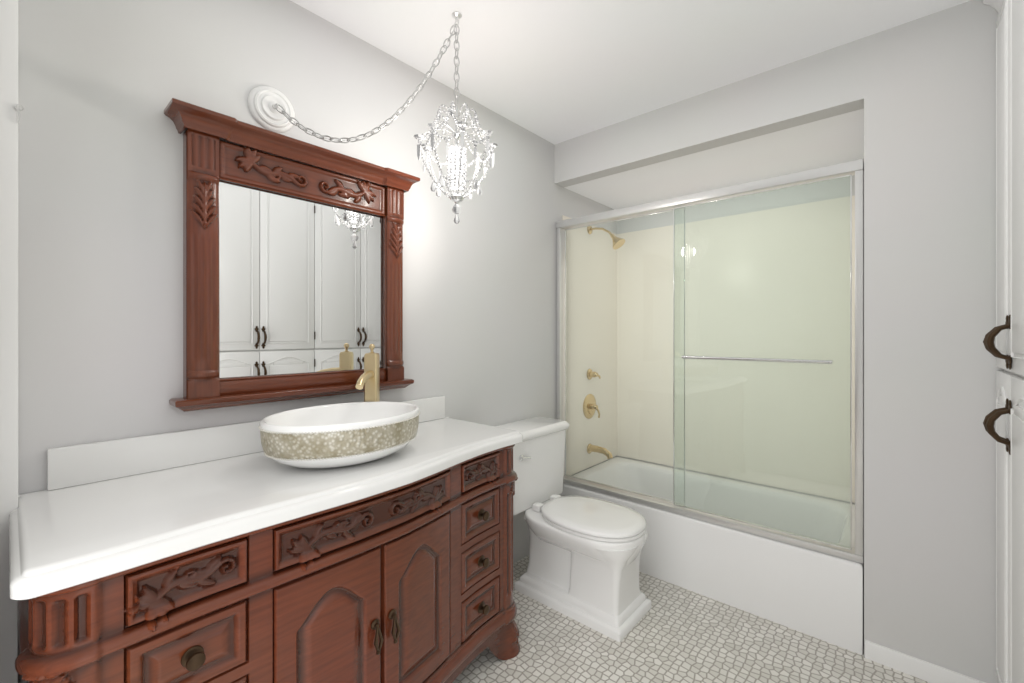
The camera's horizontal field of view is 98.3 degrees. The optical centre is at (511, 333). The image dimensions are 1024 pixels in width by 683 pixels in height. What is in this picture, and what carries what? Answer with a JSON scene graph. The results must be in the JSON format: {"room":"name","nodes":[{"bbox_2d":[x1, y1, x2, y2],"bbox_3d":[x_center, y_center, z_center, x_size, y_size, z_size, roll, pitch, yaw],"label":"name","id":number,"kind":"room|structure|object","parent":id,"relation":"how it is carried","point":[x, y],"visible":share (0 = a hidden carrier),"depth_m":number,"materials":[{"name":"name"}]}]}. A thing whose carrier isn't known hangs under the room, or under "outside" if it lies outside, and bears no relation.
{"room":"bathroom","nodes":[
{"label":"bathroom","id":0,"kind":"room"},
{"bbox_2d":[18,0,616,682],"bbox_3d":[-0.270,0.050,2.208,0.100,2.440,3.300,0,0,41],"label":"wall","id":1,"kind":"structure","parent":0,"point":[100,157],"depth_m":1.31,"materials":[{"name":"paint"}]},
{"bbox_2d":[0,0,22,682],"bbox_3d":[-1.187,0.220,1.013,0.099,2.100,0.093,0,0,41],"label":"door frame","id":2,"kind":"structure","parent":1,"relation":"attached to","point":[9,111],"depth_m":1.00,"materials":[{"name":"white wood"}]},
{"bbox_2d":[164,98,419,411],"bbox_3d":[-0.697,-0.214,1.567,0.100,0.878,0.837,0,0,41],"label":"mirror","id":3,"kind":"object","parent":1,"relation":"attached to","point":[292,270],"visible":1,"depth_m":1.50,"materials":[{"name":"brown wood"}]},
{"bbox_2d":[583,226,624,458],"bbox_3d":[0.629,0.142,2.949,0.259,1.779,0.170,0,0,41],"label":"shower fixtures","id":4,"kind":"object","parent":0,"point":[589,404],"depth_m":2.99,"materials":[{"name":"gold metal"}]},
{"bbox_2d":[290,0,970,144],"bbox_3d":[0.412,-1.220,1.075,2.620,0.100,2.500,0,0,41],"label":"ceiling","id":5,"kind":"structure","parent":0,"point":[560,71],"depth_m":1.77,"materials":[{"name":"paint"}]},
{"bbox_2d":[248,11,497,223],"bbox_3d":[-0.461,-0.786,1.615,0.818,0.766,0.304,0,0,-2],"label":"chandelier","id":6,"kind":"object","parent":5,"relation":"hanging from","point":[268,106],"visible":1,"depth_m":1.57,"materials":[{"name":"white glass"}]},
{"bbox_2d":[452,555,929,682],"bbox_3d":[0.676,1.320,1.376,2.620,0.100,3.300,0,0,41],"label":"floor","id":7,"kind":"structure","parent":0,"point":[685,636],"depth_m":1.77,"materials":[{"name":"tile"}]},
{"bbox_2d":[9,396,522,682],"bbox_3d":[-0.545,0.778,1.399,0.550,0.983,1.378,0,0,41],"label":"vanity","id":8,"kind":"object","parent":7,"relation":"on","point":[198,555],"visible":1,"depth_m":1.10,"materials":[{"name":"brown wood"}]},
{"bbox_2d":[259,402,419,467],"bbox_3d":[-0.524,0.318,1.403,0.388,0.142,0.493,0,0,41],"label":"sink","id":9,"kind":"object","parent":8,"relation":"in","point":[342,434],"visible":1,"depth_m":1.26,"materials":[{"name":"ceramic"}]},
{"bbox_2d":[355,344,379,401],"bbox_3d":[-0.525,0.213,1.603,0.059,0.352,0.178,0,0,0],"label":"faucet","id":10,"kind":"object","parent":8,"relation":"on","point":[370,379],"visible":0.74,"depth_m":1.64,"materials":[{"name":"gold metal"}]},
{"bbox_2d":[494,417,650,641],"bbox_3d":[0.280,0.875,2.177,0.763,0.789,0.482,0,0,41],"label":"toilet","id":11,"kind":"object","parent":7,"relation":"on","point":[584,552],"visible":0.94,"depth_m":2.04,"materials":[{"name":"white ceramic"}]},
{"bbox_2d":[559,456,863,654],"bbox_3d":[1.086,1.093,2.540,1.492,0.355,0.790,0,0,41],"label":"bathtub","id":12,"kind":"object","parent":7,"relation":"on","point":[819,595],"visible":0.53,"depth_m":2.16,"materials":[{"name":"white ceramic"}]},
{"bbox_2d":[562,195,854,502],"bbox_3d":[1.116,0.082,2.574,1.497,1.663,0.716,0,0,41],"label":"shower","id":13,"kind":"object","parent":12,"relation":"on","point":[770,283],"visible":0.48,"depth_m":2.83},
{"bbox_2d":[556,159,863,563],"bbox_3d":[0.845,0.108,2.264,1.495,1.610,0.099,0,0,41],"label":"shower door","id":14,"kind":"structure","parent":12,"relation":"on","point":[856,167],"depth_m":2.03,"materials":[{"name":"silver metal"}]},
{"bbox_2d":[983,0,1023,682],"bbox_3d":[1.087,0.051,0.482,0.619,2.438,2.296,0,0,41],"label":"linen cabinet","id":15,"kind":"object","parent":7,"relation":"on","point":[1008,414],"visible":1,"depth_m":1.31,"materials":[{"name":"white wood"}]},
{"bbox_2d":[564,109,863,209],"bbox_3d":[1.123,-0.980,2.581,1.500,0.100,0.700,0,0,41],"label":"ceiling","id":16,"kind":"structure","parent":0,"point":[838,139],"depth_m":2.42,"materials":[{"name":"paint"}]},
{"bbox_2d":[617,175,854,503],"bbox_3d":[1.424,0.050,2.849,1.600,2.440,0.100,0,0,41],"label":"wall","id":17,"kind":"structure","parent":0,"point":[840,187],"depth_m":2.75,"materials":[{"name":"paint"}]},
{"bbox_2d":[554,0,1003,682],"bbox_3d":[1.204,0.050,1.977,2.420,2.440,0.100,0,0,41],"label":"wall","id":18,"kind":"structure","parent":0,"point":[930,80],"depth_m":1.65,"materials":[{"name":"paint"}]},
{"bbox_2d":[865,640,985,682],"bbox_3d":[1.525,1.237,1.620,0.367,0.066,0.012,0,0,41],"label":"baseboard","id":19,"kind":"structure","parent":18,"relation":"attached to","point":[918,668],"depth_m":1.65,"materials":[{"name":"white wood"}]}
]}

